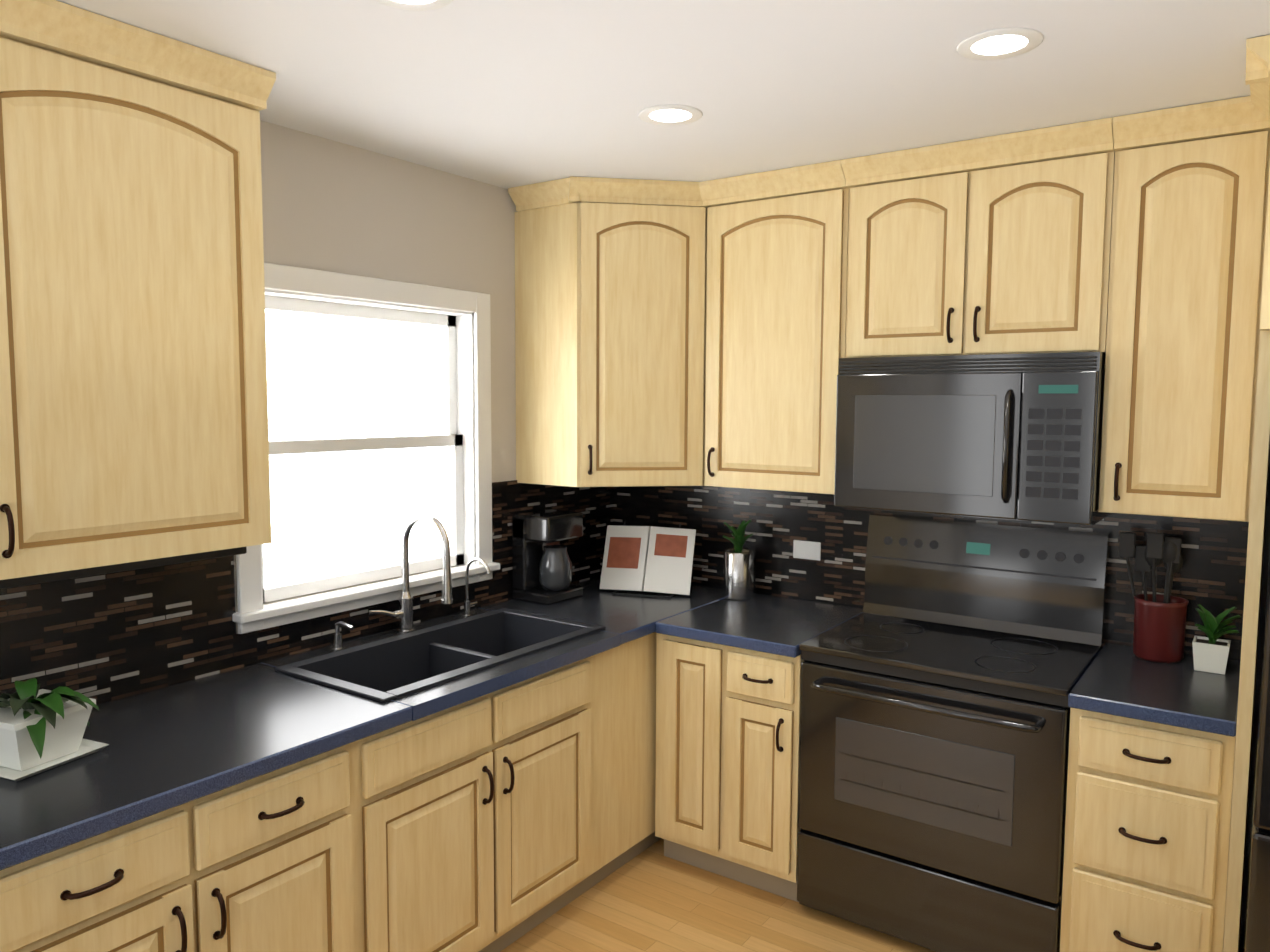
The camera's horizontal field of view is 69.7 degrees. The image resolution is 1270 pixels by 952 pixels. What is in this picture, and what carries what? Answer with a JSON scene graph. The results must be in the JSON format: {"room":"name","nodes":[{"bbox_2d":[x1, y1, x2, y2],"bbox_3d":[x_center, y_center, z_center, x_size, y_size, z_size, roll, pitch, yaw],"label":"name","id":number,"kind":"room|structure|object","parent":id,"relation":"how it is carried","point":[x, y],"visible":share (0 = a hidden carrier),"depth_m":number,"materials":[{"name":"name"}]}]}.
{"room":"kitchen","nodes":[
{"label":"kitchen","id":0,"kind":"room"},
{"bbox_2d":[234,120,516,633],"bbox_3d":[-1.875,0.291,1.741,0.120,2.500,6.000,4,6,35],"label":"wall","id":1,"kind":"structure","parent":0,"point":[329,205],"depth_m":3.07,"materials":[{"name":"paint"}]},
{"bbox_2d":[0,0,31,587],"bbox_3d":[-1.622,-0.361,1.651,0.330,1.178,0.727,4,6,35],"label":"upper cabinet","id":2,"kind":"object","parent":1,"relation":"attached to","point":[15,546],"depth_m":1.87,"materials":[{"name":"brown wood"}]},
{"bbox_2d":[4,0,271,583],"bbox_3d":[-1.278,-0.399,2.137,0.330,1.178,0.719,4,6,35],"label":"upper cabinet","id":3,"kind":"object","parent":1,"relation":"attached to","point":[134,432],"depth_m":2.06,"materials":[{"name":"brown wood"}]},
{"bbox_2d":[0,480,615,703],"bbox_3d":[-1.031,0.092,2.815,0.008,0.988,3.250,4,6,35],"label":"backsplash","id":4,"kind":"structure","parent":1,"relation":"attached to","point":[100,638],"depth_m":2.51,"materials":[{"name":"tile"}]},
{"bbox_2d":[232,262,499,633],"bbox_3d":[-0.902,-0.108,3.071,0.204,1.150,1.100,4,6,35],"label":"window","id":5,"kind":"structure","parent":1,"relation":"in","point":[379,407],"depth_m":3.14,"materials":[{"name":"white glass"}]},
{"bbox_2d":[57,0,1269,188],"bbox_3d":[0.054,-0.871,0.361,4.740,0.060,6.120,4,6,35],"label":"ceiling","id":6,"kind":"structure","parent":0,"point":[506,94],"depth_m":2.24,"materials":[{"name":"paint"}]},
{"bbox_2d":[375,0,452,10],"bbox_3d":[-0.447,-0.958,1.800,0.184,0.004,0.184,4,6,35],"label":"recessed light","id":7,"kind":"object","parent":6,"relation":"in","point":[419,5],"visible":1,"depth_m":1.86,"materials":[{"name":"white plastic"}]},
{"bbox_2d":[638,104,702,125],"bbox_3d":[0.100,-1.018,2.575,0.184,0.004,0.184,4,6,35],"label":"recessed light","id":8,"kind":"object","parent":6,"relation":"in","point":[670,114],"visible":1,"depth_m":2.57,"materials":[{"name":"white plastic"}]},
{"bbox_2d":[956,27,1043,59],"bbox_3d":[0.822,-0.973,2.056,0.184,0.004,0.184,4,6,35],"label":"recessed light","id":9,"kind":"object","parent":6,"relation":"in","point":[999,43],"visible":1,"depth_m":2.05,"materials":[{"name":"white plastic"}]},
{"bbox_2d":[500,838,1244,951],"bbox_3d":[0.041,1.681,0.568,4.740,0.060,6.120,4,6,35],"label":"floor","id":10,"kind":"structure","parent":0,"point":[652,898],"depth_m":2.98,"materials":[{"name":"brown wood"}]},
{"bbox_2d":[0,862,27,951],"bbox_3d":[-1.532,1.121,1.619,0.663,0.870,0.532,4,6,35],"label":"base cabinet","id":11,"kind":"object","parent":10,"relation":"on","point":[12,938],"depth_m":1.62,"materials":[{"name":"brown wood"}]},
{"bbox_2d":[24,722,411,951],"bbox_3d":[-1.147,1.078,2.164,0.663,0.870,0.950,4,6,35],"label":"base cabinet","id":12,"kind":"object","parent":10,"relation":"on","point":[313,854],"depth_m":2.02,"materials":[{"name":"brown wood"}]},
{"bbox_2d":[408,685,627,951],"bbox_3d":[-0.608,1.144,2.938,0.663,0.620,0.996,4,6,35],"label":"base cabinet","id":13,"kind":"object","parent":10,"relation":"on","point":[499,820],"depth_m":2.69,"materials":[{"name":"brown wood"}]},
{"bbox_2d":[512,632,660,861],"bbox_3d":[-0.086,0.960,3.687,0.639,0.870,0.850,4,6,35],"label":"base cabinet","id":14,"kind":"object","parent":10,"relation":"on","point":[624,675],"depth_m":3.24,"materials":[{"name":"brown wood"}]},
{"bbox_2d":[0,577,723,870],"bbox_3d":[-0.751,0.583,2.663,0.670,0.039,3.220,4,6,35],"label":"countertop","id":15,"kind":"structure","parent":14,"relation":"on","point":[170,747],"depth_m":2.20,"materials":[{"name":"laminate"}]},
{"bbox_2d":[0,678,108,781],"bbox_3d":[-1.301,0.536,1.968,0.317,0.159,0.249,4,6,35],"label":"square planter","id":16,"kind":"object","parent":15,"relation":"on","point":[42,730],"visible":1,"depth_m":1.93,"materials":[{"name":"ceramic"}]},
{"bbox_2d":[330,621,353,651],"bbox_3d":[-0.911,0.500,2.843,0.098,0.094,0.044,4,6,35],"label":"soap dispenser","id":17,"kind":"object","parent":15,"relation":"on","point":[337,640],"visible":1,"depth_m":2.85,"materials":[{"name":"silver metal"}]},
{"bbox_2d":[369,513,452,633],"bbox_3d":[-0.733,0.331,2.974,0.251,0.412,0.183,4,6,35],"label":"faucet","id":18,"kind":"object","parent":15,"relation":"on","point":[403,614],"visible":0.98,"depth_m":3.04,"materials":[{"name":"silver metal"}]},
{"bbox_2d":[274,608,605,701],"bbox_3d":[-0.572,0.652,2.897,0.480,0.232,0.960,4,6,35],"label":"sink basin","id":19,"kind":"object","parent":15,"relation":"in","point":[391,668],"visible":0.31,"depth_m":2.98,"materials":[{"name":"black metal"}]},
{"bbox_2d":[462,558,489,616],"bbox_3d":[-0.564,0.402,3.293,0.135,0.220,0.067,4,6,35],"label":"tap","id":20,"kind":"object","parent":15,"relation":"on","point":[467,607],"visible":1,"depth_m":3.30,"materials":[{"name":"silver metal"}]},
{"bbox_2d":[512,509,582,604],"bbox_3d":[-0.341,0.316,3.616,0.200,0.340,0.220,4,6,35],"label":"coffee maker","id":21,"kind":"object","parent":15,"relation":"on","point":[541,567],"visible":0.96,"depth_m":3.56,"materials":[{"name":"black plastic"}]},
{"bbox_2d":[599,521,695,597],"bbox_3d":[0.056,0.336,3.762,0.381,0.278,0.226,2,5,17],"label":"cookbook stand","id":22,"kind":"object","parent":15,"relation":"on","point":[668,565],"visible":0.96,"depth_m":3.73,"materials":[{"name":"paper"}]},
{"bbox_2d":[655,633,803,901],"bbox_3d":[0.470,0.986,3.395,0.563,0.870,0.688,4,6,35],"label":"base cabinet","id":23,"kind":"object","parent":10,"relation":"on","point":[727,755],"visible":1,"depth_m":3.14,"materials":[{"name":"brown wood"}]},
{"bbox_2d":[655,593,864,657],"bbox_3d":[0.483,0.533,3.357,0.546,0.039,0.660,4,6,35],"label":"countertop","id":24,"kind":"structure","parent":23,"relation":"on","point":[778,625],"depth_m":3.25,"materials":[{"name":"laminate"}]},
{"bbox_2d":[723,520,753,599],"bbox_3d":[0.418,0.328,3.652,0.121,0.318,0.132,4,6,35],"label":"plant","id":25,"kind":"object","parent":24,"relation":"on","point":[738,563],"visible":1,"depth_m":3.61,"materials":[{"name":"green plant"}]},
{"bbox_2d":[797,514,1109,951],"bbox_3d":[1.022,0.820,2.974,0.798,1.275,0.691,4,6,35],"label":"range","id":26,"kind":"object","parent":10,"relation":"on","point":[933,771],"visible":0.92,"depth_m":2.82,"materials":[{"name":"black metal"}]},
{"bbox_2d":[1060,708,1235,951],"bbox_3d":[1.514,1.051,2.663,0.379,0.870,0.688,4,6,35],"label":"base cabinet","id":27,"kind":"object","parent":10,"relation":"on","point":[1147,830],"visible":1,"depth_m":2.40,"materials":[{"name":"brown wood"}]},
{"bbox_2d":[1068,642,1239,736],"bbox_3d":[1.519,0.597,2.630,0.381,0.039,0.660,4,6,35],"label":"countertop","id":28,"kind":"structure","parent":27,"relation":"on","point":[1121,680],"depth_m":2.49,"materials":[{"name":"laminate"}]},
{"bbox_2d":[1119,532,1188,662],"bbox_3d":[1.597,0.363,2.814,0.194,0.395,0.146,4,6,35],"label":"utensil crock","id":29,"kind":"object","parent":28,"relation":"on","point":[1159,627],"visible":1,"depth_m":2.76,"materials":[{"name":"red ceramic"}]},
{"bbox_2d":[1192,604,1240,674],"bbox_3d":[1.710,0.478,2.682,0.119,0.189,0.092,4,6,35],"label":"plant pot","id":30,"kind":"object","parent":28,"relation":"on","point":[1210,652],"visible":1,"depth_m":2.67,"materials":[{"name":"white ceramic"}]},
{"bbox_2d":[1245,550,1269,951],"bbox_3d":[2.003,0.604,2.143,0.880,1.850,0.900,4,6,35],"label":"refrigerator","id":31,"kind":"object","parent":10,"relation":"on","point":[1257,938],"visible":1,"depth_m":2.10,"materials":[{"name":"black metal"}]},
{"bbox_2d":[1114,151,1269,948],"bbox_3d":[1.776,0.215,2.910,4.740,2.500,0.120,4,6,35],"label":"wall","id":32,"kind":"structure","parent":0,"point":[1250,825],"depth_m":2.79,"materials":[{"name":"paint"}]},
{"bbox_2d":[508,176,706,486],"bbox_3d":[-0.004,-0.536,3.595,0.725,1.128,0.715,4,6,35],"label":"upper cabinet","id":33,"kind":"object","parent":32,"relation":"attached to","point":[610,301],"visible":0.98,"depth_m":3.41,"materials":[{"name":"brown wood"}]},
{"bbox_2d":[699,160,848,493],"bbox_3d":[0.564,-0.517,3.398,0.560,1.128,0.384,4,6,35],"label":"upper cabinet","id":34,"kind":"object","parent":32,"relation":"attached to","point":[776,281],"visible":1,"depth_m":3.27,"materials":[{"name":"brown wood"}]},
{"bbox_2d":[616,486,1248,660],"bbox_3d":[0.898,0.051,3.438,2.381,0.988,0.007,4,6,35],"label":"backsplash","id":35,"kind":"structure","parent":32,"relation":"attached to","point":[1212,574],"depth_m":3.53,"materials":[{"name":"tile"}]},
{"bbox_2d":[793,540,820,560],"bbox_3d":[0.679,0.293,3.603,0.116,0.072,0.007,4,6,35],"label":"electrical outlet","id":36,"kind":"object","parent":35,"relation":"attached to","point":[809,550],"visible":1,"depth_m":3.60,"materials":[{"name":"white plastic"}]},
{"bbox_2d":[841,117,1114,357],"bbox_3d":[1.125,-0.719,2.986,0.806,0.653,0.384,4,6,35],"label":"upper cabinet","id":37,"kind":"object","parent":32,"relation":"attached to","point":[998,244],"visible":0.98,"depth_m":2.84,"materials":[{"name":"brown wood"}]},
{"bbox_2d":[834,352,1110,525],"bbox_3d":[1.106,-0.135,3.009,0.798,0.510,0.427,4,6,35],"label":"over-the-range microwave","id":38,"kind":"object","parent":37,"relation":"attached to","point":[1008,436],"visible":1,"depth_m":2.83,"materials":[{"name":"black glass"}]},
{"bbox_2d":[1098,96,1269,521],"bbox_3d":[1.610,-0.453,2.664,0.379,1.128,0.384,4,6,35],"label":"upper cabinet","id":39,"kind":"object","parent":32,"relation":"attached to","point":[1190,200],"visible":0.98,"depth_m":2.54,"materials":[{"name":"brown wood"}]},
{"bbox_2d":[1223,35,1269,951],"bbox_3d":[1.993,0.277,2.174,0.991,2.498,0.834,4,6,35],"label":"tall cabinet","id":40,"kind":"object","parent":32,"relation":"attached to","point":[1257,78],"visible":0.97,"depth_m":2.19,"materials":[{"name":"brown wood"}]}
]}

